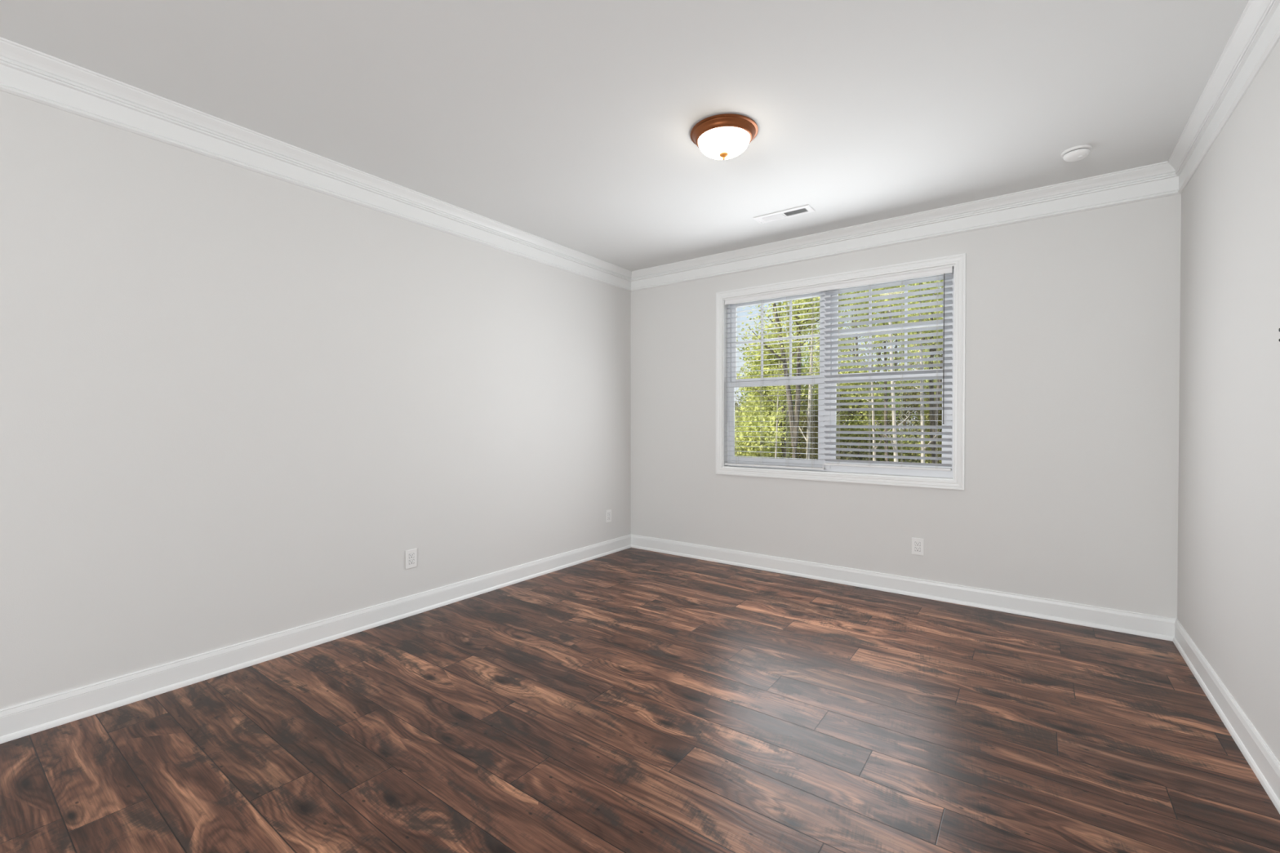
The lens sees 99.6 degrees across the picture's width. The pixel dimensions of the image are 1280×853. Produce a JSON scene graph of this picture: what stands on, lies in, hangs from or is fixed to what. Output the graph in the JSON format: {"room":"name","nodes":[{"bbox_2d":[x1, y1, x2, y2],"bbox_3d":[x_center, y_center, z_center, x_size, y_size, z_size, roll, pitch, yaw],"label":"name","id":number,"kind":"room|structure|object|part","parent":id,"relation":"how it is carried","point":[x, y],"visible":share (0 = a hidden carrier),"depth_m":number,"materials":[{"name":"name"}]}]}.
{"room":"empty bedroom","nodes":[
{"label":"empty bedroom","id":0,"kind":"room"},
{"bbox_2d":[0,90,631,709],"bbox_3d":[-2.491,-0.129,2.273,0.140,2.940,8.201,0,1,36],"label":"wall","id":1,"kind":"structure","parent":0,"point":[235,401],"depth_m":2.78,"materials":[{"name":"paint"}]},
{"bbox_2d":[0,533,631,743],"bbox_3d":[-2.426,1.178,2.238,0.021,0.128,7.921,0,1,36],"label":"baseboard","id":2,"kind":"structure","parent":1,"relation":"attached to","point":[21,720],"depth_m":2.79,"materials":[{"name":"paint"}]},
{"bbox_2d":[0,36,631,291],"bbox_3d":[-2.408,-1.409,2.200,0.066,0.179,7.921,0,1,36],"label":"crown molding","id":3,"kind":"structure","parent":1,"relation":"attached to","point":[25,72],"depth_m":2.77,"materials":[{"name":"paint"}]},
{"bbox_2d":[405,548,417,568],"bbox_3d":[-1.490,0.862,3.522,0.008,0.120,0.078,0,1,36],"label":"wall outlet","id":4,"kind":"object","parent":1,"relation":"attached to","point":[411,554],"visible":1,"depth_m":3.52,"materials":[{"name":"white plastic"}]},
{"bbox_2d":[605,509,611,523],"bbox_3d":[-0.297,0.854,5.148,0.008,0.120,0.078,0,1,36],"label":"wall outlet","id":5,"kind":"object","parent":1,"relation":"attached to","point":[608,513],"visible":1,"depth_m":5.14,"materials":[{"name":"white plastic"}]},
{"bbox_2d":[0,0,1248,271],"bbox_3d":[-0.845,-1.537,1.052,4.223,0.100,8.201,0,1,36],"label":"ceiling","id":6,"kind":"structure","parent":0,"point":[568,123],"depth_m":2.41,"materials":[{"name":"paint"}]},
{"bbox_2d":[690,113,758,159],"bbox_3d":[0.428,-1.433,2.760,0.342,0.141,0.342,0,1,36],"label":"ceiling light","id":7,"kind":"object","parent":6,"relation":"attached to","point":[726,135],"visible":1,"depth_m":2.67,"materials":[{"name":"white glass"}]},
{"bbox_3d":[0.428,-1.427,2.760,0.262,0.073,0.262,0,1,36],"label":"lamp shade","id":8,"kind":"part","parent":7,"relation":"part of","materials":[{"name":"white glass"}]},
{"bbox_2d":[752,204,815,224],"bbox_3d":[1.023,-1.506,3.852,0.407,0.015,0.138,0,1,36],"label":"ceiling vent","id":9,"kind":"object","parent":6,"relation":"in","point":[805,209],"visible":1,"depth_m":3.84,"materials":[{"name":"white metal"}]},
{"bbox_2d":[1061,144,1092,161],"bbox_3d":[2.383,-1.483,2.951,0.134,0.044,0.134,0,1,36],"label":"smoke detector","id":10,"kind":"object","parent":6,"relation":"attached to","point":[1077,153],"visible":1,"depth_m":2.92,"materials":[{"name":"white plastic"}]},
{"bbox_2d":[0,547,1279,852],"bbox_3d":[-0.845,1.303,1.079,4.223,0.100,8.201,0,1,36],"label":"floor","id":11,"kind":"structure","parent":0,"point":[631,700],"depth_m":2.16,"materials":[{"name":"laminate"}]},
{"bbox_2d":[631,193,1181,618],"bbox_3d":[1.538,-0.148,4.316,3.943,2.940,0.140,0,1,36],"label":"wall","id":12,"kind":"structure","parent":0,"point":[1070,493],"depth_m":3.55,"materials":[{"name":"paint"}]},
{"bbox_2d":[715,253,965,489],"bbox_3d":[1.502,-0.381,4.336,1.920,1.623,0.168,0,1,36],"label":"window","id":13,"kind":"structure","parent":12,"relation":"in","point":[954,479],"depth_m":4.32,"materials":[{"name":"paint"}]},
{"bbox_2d":[724,290,825,470],"bbox_3d":[1.118,-0.387,4.576,0.871,1.465,0.064,0,1,36],"label":"blind","id":14,"kind":"object","parent":13,"relation":"attached to","point":[820,295],"visible":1,"depth_m":4.55,"materials":[{"name":"white plastic"}]},
{"bbox_3d":[0.863,-0.379,4.768,0.010,1.428,0.055,0,1,36],"label":"ladder cord","id":15,"kind":"part","parent":14,"relation":"part of","materials":[{"name":"white fabric"}]},
{"bbox_3d":[1.121,0.337,4.587,0.871,0.016,0.050,0,1,36],"label":"rail","id":16,"kind":"part","parent":14,"relation":"part of","materials":[{"name":"white plastic"}]},
{"bbox_3d":[1.232,-0.376,4.498,0.010,1.428,0.055,0,1,36],"label":"ladder cord","id":17,"kind":"part","parent":14,"relation":"part of","materials":[{"name":"white fabric"}]},
{"bbox_3d":[1.403,-0.375,4.372,0.010,1.428,0.055,0,1,36],"label":"ladder cord","id":18,"kind":"part","parent":14,"relation":"part of","materials":[{"name":"white fabric"}]},
{"bbox_3d":[1.156,-0.029,4.628,0.834,0.728,0.030,0,1,36],"label":"sash","id":19,"kind":"part","parent":13,"relation":"part of","materials":[{"name":"white plastic"}]},
{"bbox_3d":[1.175,-0.743,4.647,0.834,0.718,0.030,0,1,36],"label":"sash","id":20,"kind":"part","parent":13,"relation":"part of","materials":[{"name":"white plastic"}]},
{"bbox_2d":[736,300,819,377],"bbox_3d":[1.171,-0.746,4.643,0.768,0.661,0.007,0,1,36],"label":"grille","id":21,"kind":"object","parent":13,"relation":"attached to","point":[759,301],"depth_m":4.65,"materials":[{"name":"white plastic"}]},
{"bbox_2d":[724,266,952,304],"bbox_3d":[1.473,-1.102,4.296,1.762,0.053,0.044,0,1,36],"label":"blind valance","id":22,"kind":"object","parent":13,"relation":"attached to","point":[946,269],"visible":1,"depth_m":4.18,"materials":[{"name":"white plastic"}]},
{"bbox_2d":[822,272,952,471],"bbox_3d":[1.828,-0.381,4.054,0.891,1.467,0.066,0,1,36],"label":"blind","id":23,"kind":"object","parent":13,"relation":"attached to","point":[944,277],"visible":1,"depth_m":4.03,"materials":[{"name":"white plastic"}]},
{"bbox_3d":[1.569,-0.394,4.251,0.010,1.388,0.055,0,1,36],"label":"ladder cord","id":24,"kind":"part","parent":23,"relation":"part of","materials":[{"name":"white fabric"}]},
{"bbox_3d":[1.754,-0.393,4.115,0.010,1.388,0.055,0,1,36],"label":"ladder cord","id":25,"kind":"part","parent":23,"relation":"part of","materials":[{"name":"white fabric"}]},
{"bbox_3d":[1.835,0.302,4.063,0.884,0.016,0.050,0,1,36],"label":"rail","id":26,"kind":"part","parent":23,"relation":"part of","materials":[{"name":"white plastic"}]},
{"bbox_3d":[1.933,-0.392,3.983,0.010,1.388,0.055,0,1,36],"label":"ladder cord","id":27,"kind":"part","parent":23,"relation":"part of","materials":[{"name":"white fabric"}]},
{"bbox_3d":[2.118,-0.390,3.848,0.010,1.388,0.055,0,1,36],"label":"ladder cord","id":28,"kind":"part","parent":23,"relation":"part of","materials":[{"name":"white fabric"}]},
{"bbox_2d":[837,284,942,372],"bbox_3d":[1.888,-0.741,4.117,0.760,0.661,0.007,0,1,36],"label":"grille","id":29,"kind":"object","parent":13,"relation":"attached to","point":[905,291],"depth_m":4.07,"materials":[{"name":"white plastic"}]},
{"bbox_3d":[1.877,-0.024,4.099,0.843,0.728,0.030,0,1,36],"label":"sash","id":30,"kind":"part","parent":13,"relation":"part of","materials":[{"name":"white plastic"}]},
{"bbox_3d":[1.896,-0.738,4.118,0.843,0.718,0.030,0,1,36],"label":"sash","id":31,"kind":"part","parent":13,"relation":"part of","materials":[{"name":"white plastic"}]},
{"bbox_2d":[631,533,1175,641],"bbox_3d":[1.491,1.158,4.263,3.943,0.128,0.021,0,1,36],"label":"baseboard","id":32,"kind":"structure","parent":12,"relation":"attached to","point":[1157,627],"depth_m":3.81,"materials":[{"name":"paint"}]},
{"bbox_2d":[631,160,1180,291],"bbox_3d":[1.478,-1.428,4.220,3.943,0.179,0.066,0,1,36],"label":"crown molding","id":33,"kind":"structure","parent":12,"relation":"attached to","point":[1160,180],"depth_m":3.78,"materials":[{"name":"paint"}]},
{"bbox_2d":[911,537,924,555],"bbox_3d":[2.001,0.865,3.894,0.078,0.120,0.008,0,1,36],"label":"wall outlet","id":34,"kind":"object","parent":12,"relation":"attached to","point":[917,544],"visible":1,"depth_m":3.89,"materials":[{"name":"white plastic"}]},
{"bbox_2d":[1177,39,1279,762],"bbox_3d":[0.801,-0.106,-0.141,0.140,2.940,8.201,0,1,36],"label":"wall","id":35,"kind":"structure","parent":0,"point":[1228,577],"depth_m":2.20,"materials":[{"name":"paint"}]},
{"bbox_2d":[1168,0,1279,193],"bbox_3d":[0.718,-1.387,-0.093,0.066,0.179,7.921,0,1,36],"label":"crown molding","id":36,"kind":"structure","parent":35,"relation":"attached to","point":[1256,33],"depth_m":2.22,"materials":[{"name":"paint"}]},
{"bbox_2d":[1172,618,1279,813],"bbox_3d":[0.736,1.200,-0.081,0.021,0.128,7.921,0,1,36],"label":"baseboard","id":37,"kind":"structure","parent":35,"relation":"attached to","point":[1265,766],"depth_m":2.17,"materials":[{"name":"paint"}]},
{"label":"outside","id":38,"kind":"structure","parent":0,"visible":0},
{"bbox_3d":[16.387,3.955,47.747,110.000,0.300,83.679,0,1,36],"label":"ground","id":39,"kind":"structure","parent":38,"visible":0},
{"bbox_2d":[734,399,749,432],"bbox_3d":[6.044,1.169,29.988,2.386,5.618,2.600,0,1,7],"label":"tree","id":40,"kind":"object","parent":39,"relation":"on","point":[739,399],"visible":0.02,"depth_m":29.85,"materials":[{"name":"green plant"}]},
{"bbox_2d":[734,391,776,453],"bbox_3d":[5.443,1.030,26.599,3.285,5.981,3.029,1,1,42],"label":"tree","id":41,"kind":"object","parent":39,"relation":"on","point":[750,402],"visible":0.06,"depth_m":26.02,"materials":[{"name":"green plant"}]},
{"bbox_2d":[737,394,791,457],"bbox_3d":[6.411,0.965,27.182,3.089,6.100,3.350,0,1,11],"label":"tree","id":42,"kind":"object","parent":39,"relation":"on","point":[788,450],"visible":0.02,"depth_m":26.17,"materials":[{"name":"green plant"}]},
{"bbox_2d":[743,303,795,458],"bbox_3d":[5.923,-2.694,22.672,3.308,13.486,3.093,0,1,28],"label":"tree","id":43,"kind":"object","parent":39,"relation":"on","point":[783,450],"visible":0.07,"depth_m":22.66,"materials":[{"name":"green plant"}]},
{"bbox_2d":[738,351,809,434],"bbox_3d":[6.891,-0.041,27.591,3.701,8.102,4.131,0,1,17],"label":"tree","id":44,"kind":"object","parent":39,"relation":"on","point":[751,357],"visible":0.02,"depth_m":27.02,"materials":[{"name":"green plant"}]},
{"bbox_2d":[734,332,819,458],"bbox_3d":[5.249,-0.138,23.256,4.250,8.392,4.608,0,1,40],"label":"tree","id":45,"kind":"object","parent":39,"relation":"on","point":[754,420],"visible":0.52,"depth_m":22.73,"materials":[{"name":"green plant"}]},
{"bbox_2d":[764,307,794,344],"bbox_3d":[10.787,-2.796,43.584,2.674,13.289,2.988,0,1,-31],"label":"tree","id":46,"kind":"object","parent":39,"relation":"on","point":[776,308],"visible":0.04,"depth_m":42.96,"materials":[{"name":"green plant"}]},
{"bbox_2d":[762,353,796,458],"bbox_3d":[5.307,0.590,20.839,1.563,6.951,1.399,0,1,-4],"label":"tree","id":47,"kind":"object","parent":39,"relation":"on","point":[776,388],"visible":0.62,"depth_m":20.78,"materials":[{"name":"green plant"}]},
{"bbox_2d":[783,327,808,359],"bbox_3d":[12.649,-2.244,43.100,2.742,12.195,2.454,0,1,17],"label":"tree","id":48,"kind":"object","parent":39,"relation":"on","point":[784,327],"visible":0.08,"depth_m":43.08,"materials":[{"name":"green plant"}]},
{"bbox_2d":[778,400,817,459],"bbox_3d":[7.600,1.292,26.055,2.521,5.447,2.313,0,1,0],"label":"tree","id":49,"kind":"object","parent":39,"relation":"on","point":[802,446],"visible":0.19,"depth_m":25.77,"materials":[{"name":"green plant"}]},
{"bbox_2d":[736,290,866,459],"bbox_3d":[5.248,-2.821,19.508,5.683,13.803,3.612,0,1,-7],"label":"tree","id":50,"kind":"object","parent":39,"relation":"on","point":[793,420],"visible":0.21,"depth_m":19.52,"materials":[{"name":"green plant"}]},
{"bbox_2d":[788,311,816,404],"bbox_3d":[9.921,-2.014,34.582,2.676,11.898,2.394,0,1,15],"label":"tree","id":51,"kind":"object","parent":39,"relation":"on","point":[803,349],"visible":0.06,"depth_m":34.45,"materials":[{"name":"green plant"}]},
{"bbox_2d":[800,384,808,408],"bbox_3d":[11.501,0.311,38.248,3.047,7.176,3.321,0,1,4],"label":"tree","id":52,"kind":"object","parent":39,"relation":"on","point":[806,384],"visible":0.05,"depth_m":37.86,"materials":[{"name":"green plant"}]},
{"bbox_2d":[794,300,819,386],"bbox_3d":[14.757,-3.977,47.239,3.624,15.582,3.823,0,1,-27],"label":"tree","id":53,"kind":"object","parent":39,"relation":"on","point":[794,300],"visible":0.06,"depth_m":47.19,"materials":[{"name":"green plant"}]},
{"bbox_2d":[807,329,819,364],"bbox_3d":[17.550,-3.247,53.205,2.819,14.007,3.150,0,1,33],"label":"tree","id":54,"kind":"object","parent":39,"relation":"on","point":[815,354],"visible":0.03,"depth_m":53.28,"materials":[{"name":"green plant"}]},
{"bbox_2d":[793,396,844,460],"bbox_3d":[8.318,1.271,25.270,2.547,5.505,2.338,0,1,-29],"label":"tree","id":55,"kind":"object","parent":39,"relation":"on","point":[815,422],"visible":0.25,"depth_m":25.11,"materials":[{"name":"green plant"}]},
{"bbox_2d":[787,382,854,460],"bbox_3d":[8.848,0.718,27.479,3.337,6.590,3.619,0,1,-23],"label":"tree","id":56,"kind":"object","parent":39,"relation":"on","point":[815,396],"visible":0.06,"depth_m":26.83,"materials":[{"name":"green plant"}]},
{"bbox_2d":[798,298,845,458],"bbox_3d":[6.943,-1.941,21.382,2.416,12.006,2.700,0,1,12],"label":"tree","id":57,"kind":"object","parent":39,"relation":"on","point":[807,439],"visible":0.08,"depth_m":21.33,"materials":[{"name":"green plant"}]},
{"bbox_2d":[802,292,849,416],"bbox_3d":[10.261,-2.384,30.581,2.957,12.715,3.120,0,1,40],"label":"tree","id":58,"kind":"object","parent":39,"relation":"on","point":[849,292],"visible":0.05,"depth_m":30.36,"materials":[{"name":"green plant"}]},
{"bbox_2d":[803,294,856,413],"bbox_3d":[9.622,-2.759,27.564,3.027,13.522,3.392,0,1,14],"label":"tree","id":59,"kind":"object","parent":39,"relation":"on","point":[841,317],"visible":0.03,"depth_m":26.82,"materials":[{"name":"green plant"}]},
{"bbox_2d":[735,416,942,462],"bbox_3d":[9.245,1.915,45.023,37.727,5.539,37.227,0,1,36],"label":"undergrowth","id":60,"kind":"object","parent":39,"relation":"on","point":[912,460],"visible":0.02,"depth_m":25.75,"materials":[{"name":"green plant"}]},
{"bbox_2d":[835,390,849,453],"bbox_3d":[13.221,0.584,36.952,3.666,6.677,3.381,1,1,43],"label":"tree","id":61,"kind":"object","parent":39,"relation":"on","point":[841,390],"visible":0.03,"depth_m":35.78,"materials":[{"name":"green plant"}]},
{"bbox_2d":[837,292,854,428],"bbox_3d":[11.856,-2.133,33.014,2.736,12.165,2.448,0,1,37],"label":"tree","id":62,"kind":"object","parent":39,"relation":"on","point":[846,299],"visible":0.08,"depth_m":32.52,"materials":[{"name":"green plant"}]},
{"bbox_2d":[838,337,854,457],"bbox_3d":[19.328,-2.889,51.503,2.983,13.324,3.343,0,1,0],"label":"tree","id":63,"kind":"object","parent":39,"relation":"on","point":[850,337],"visible":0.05,"depth_m":51.06,"materials":[{"name":"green plant"}]},
{"bbox_2d":[838,292,876,460],"bbox_3d":[15.938,-3.083,40.112,3.417,13.930,3.194,0,1,26],"label":"tree","id":64,"kind":"object","parent":39,"relation":"on","point":[854,349],"visible":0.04,"depth_m":40.11,"materials":[{"name":"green plant"}]},
{"bbox_2d":[838,290,884,460],"bbox_3d":[10.724,-2.168,26.616,3.031,12.358,2.834,0,1,28],"label":"tree","id":65,"kind":"object","parent":39,"relation":"on","point":[855,292],"visible":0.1,"depth_m":26.61,"materials":[{"name":"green plant"}]},
{"bbox_2d":[835,384,888,460],"bbox_3d":[11.626,0.575,29.036,3.158,6.825,2.898,0,1,20],"label":"tree","id":66,"kind":"object","parent":39,"relation":"on","point":[838,384],"visible":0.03,"depth_m":28.98,"materials":[{"name":"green plant"}]},
{"bbox_2d":[844,288,897,461],"bbox_3d":[9.891,-1.265,23.376,2.136,10.614,2.387,0,1,19],"label":"tree","id":67,"kind":"object","parent":39,"relation":"on","point":[867,313],"visible":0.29,"depth_m":23.33,"materials":[{"name":"green plant"}]},
{"bbox_2d":[853,311,889,389],"bbox_3d":[18.932,-3.674,44.119,3.366,15.036,3.772,0,1,36],"label":"tree","id":68,"kind":"object","parent":39,"relation":"on","point":[874,312],"visible":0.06,"depth_m":43.71,"materials":[{"name":"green plant"}]},
{"bbox_2d":[835,360,915,462],"bbox_3d":[11.394,0.316,26.375,4.074,7.419,3.757,0,1,13],"label":"tree","id":69,"kind":"object","parent":39,"relation":"on","point":[853,417],"visible":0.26,"depth_m":25.98,"materials":[{"name":"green plant"}]},
{"bbox_2d":[851,289,907,420],"bbox_3d":[14.234,-3.288,32.089,3.636,14.494,3.244,0,1,29],"label":"tree","id":70,"kind":"object","parent":39,"relation":"on","point":[878,371],"visible":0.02,"depth_m":31.89,"materials":[{"name":"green plant"}]},
{"bbox_2d":[849,286,914,461],"bbox_3d":[10.482,-1.456,23.322,2.462,10.996,2.759,0,1,6],"label":"tree","id":71,"kind":"object","parent":39,"relation":"on","point":[894,304],"visible":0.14,"depth_m":23.23,"materials":[{"name":"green plant"}]},
{"bbox_2d":[860,283,919,462],"bbox_3d":[8.541,-1.599,18.574,2.558,11.374,2.289,0,1,-13],"label":"tree","id":72,"kind":"object","parent":39,"relation":"on","point":[894,417],"visible":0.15,"depth_m":18.36,"materials":[{"name":"green plant"}]},
{"bbox_2d":[876,404,908,460],"bbox_3d":[14.164,1.195,31.218,2.354,5.543,2.565,0,1,-19],"label":"tree","id":73,"kind":"object","parent":39,"relation":"on","point":[890,411],"visible":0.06,"depth_m":30.87,"materials":[{"name":"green plant"}]},
{"bbox_2d":[871,286,917,435],"bbox_3d":[13.649,-2.012,28.677,2.946,12.007,2.793,0,1,-27],"label":"tree","id":74,"kind":"object","parent":39,"relation":"on","point":[895,352],"visible":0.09,"depth_m":28.68,"materials":[{"name":"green plant"}]},
{"bbox_2d":[879,380,919,424],"bbox_3d":[23.104,-0.615,48.236,4.045,8.856,4.515,0,1,-39],"label":"tree","id":75,"kind":"object","parent":39,"relation":"on","point":[888,393],"visible":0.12,"depth_m":47.70,"materials":[{"name":"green plant"}]},
{"bbox_2d":[882,314,917,425],"bbox_3d":[20.798,-3.004,42.654,3.457,13.723,3.064,0,1,42],"label":"tree","id":76,"kind":"object","parent":39,"relation":"on","point":[917,314],"visible":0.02,"depth_m":42.80,"materials":[{"name":"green plant"}]},
{"bbox_2d":[879,280,942,462],"bbox_3d":[9.987,-1.608,19.504,2.289,11.374,2.558,0,1,8],"label":"tree","id":77,"kind":"object","parent":39,"relation":"on","point":[922,411],"visible":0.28,"depth_m":19.46,"materials":[{"name":"green plant"}]},
{"bbox_2d":[893,303,928,462],"bbox_3d":[17.185,-2.388,34.783,2.830,12.642,3.172,-1,1,-45],"label":"tree","id":78,"kind":"object","parent":39,"relation":"on","point":[904,422],"visible":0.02,"depth_m":34.70,"materials":[{"name":"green plant"}]},
{"bbox_2d":[888,380,935,461],"bbox_3d":[14.746,0.504,28.184,3.231,6.983,2.966,0,1,-22],"label":"tree","id":79,"kind":"object","parent":39,"relation":"on","point":[911,411],"visible":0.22,"depth_m":28.16,"materials":[{"name":"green plant"}]},
{"bbox_2d":[898,288,929,462],"bbox_3d":[18.922,-2.765,37.810,2.999,13.338,2.684,0,1,21],"label":"tree","id":80,"kind":"object","parent":39,"relation":"on","point":[924,289],"visible":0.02,"depth_m":37.92,"materials":[{"name":"green plant"}]},
{"bbox_2d":[893,283,937,460],"bbox_3d":[15.834,-2.727,30.928,3.012,13.394,2.695,0,1,25],"label":"tree","id":81,"kind":"object","parent":39,"relation":"on","point":[926,283],"visible":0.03,"depth_m":30.96,"materials":[{"name":"green plant"}]},
{"bbox_2d":[888,280,943,463],"bbox_3d":[11.722,-2.489,20.877,3.432,13.113,5.399,0,1,-26],"label":"tree","id":82,"kind":"object","parent":39,"relation":"on","point":[933,413],"visible":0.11,"depth_m":21.09,"materials":[{"name":"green plant"}]},
{"bbox_2d":[897,281,942,436],"bbox_3d":[13.149,-1.711,25.290,2.579,11.470,2.308,0,1,8],"label":"tree","id":83,"kind":"object","parent":39,"relation":"on","point":[923,356],"visible":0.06,"depth_m":25.34,"materials":[{"name":"green plant"}]},
{"bbox_2d":[905,379,942,463],"bbox_3d":[13.649,0.624,23.746,3.470,6.852,3.763,0,1,7],"label":"tree","id":84,"kind":"object","parent":39,"relation":"on","point":[940,398],"visible":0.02,"depth_m":23.69,"materials":[{"name":"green plant"}]},
{"bbox_2d":[907,280,942,405],"bbox_3d":[22.111,-3.915,42.160,3.482,15.555,3.902,0,1,19],"label":"tree","id":85,"kind":"object","parent":39,"relation":"on","point":[939,280],"visible":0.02,"depth_m":42.11,"materials":[{"name":"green plant"}]},
{"bbox_2d":[909,294,942,395],"bbox_3d":[18.120,-2.099,33.329,2.433,12.091,2.719,0,1,3],"label":"tree","id":86,"kind":"object","parent":39,"relation":"on","point":[927,295],"visible":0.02,"depth_m":33.11,"materials":[{"name":"green plant"}]},
{"bbox_2d":[912,386,942,463],"bbox_3d":[12.810,0.915,22.406,2.664,6.272,2.902,0,1,-39],"label":"tree","id":87,"kind":"object","parent":39,"relation":"on","point":[940,413],"visible":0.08,"depth_m":22.41,"materials":[{"name":"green plant"}]},
{"bbox_2d":[916,280,942,368],"bbox_3d":[16.986,-3.101,29.418,3.476,14.172,3.250,0,1,26],"label":"tree","id":88,"kind":"object","parent":39,"relation":"on","point":[935,281],"visible":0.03,"depth_m":30.23,"materials":[{"name":"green plant"}]},
{"bbox_2d":[924,300,942,393],"bbox_3d":[12.560,-1.450,21.331,2.218,11.024,2.479,0,1,-40],"label":"tree","id":89,"kind":"object","parent":39,"relation":"on","point":[938,300],"visible":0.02,"depth_m":21.33,"materials":[{"name":"green plant"}]},
{"bbox_2d":[927,299,942,395],"bbox_3d":[15.225,-1.282,27.027,2.129,10.578,2.379,0,1,40],"label":"tree","id":90,"kind":"object","parent":39,"relation":"on","point":[939,300],"visible":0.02,"depth_m":26.94,"materials":[{"name":"green plant"}]}
]}

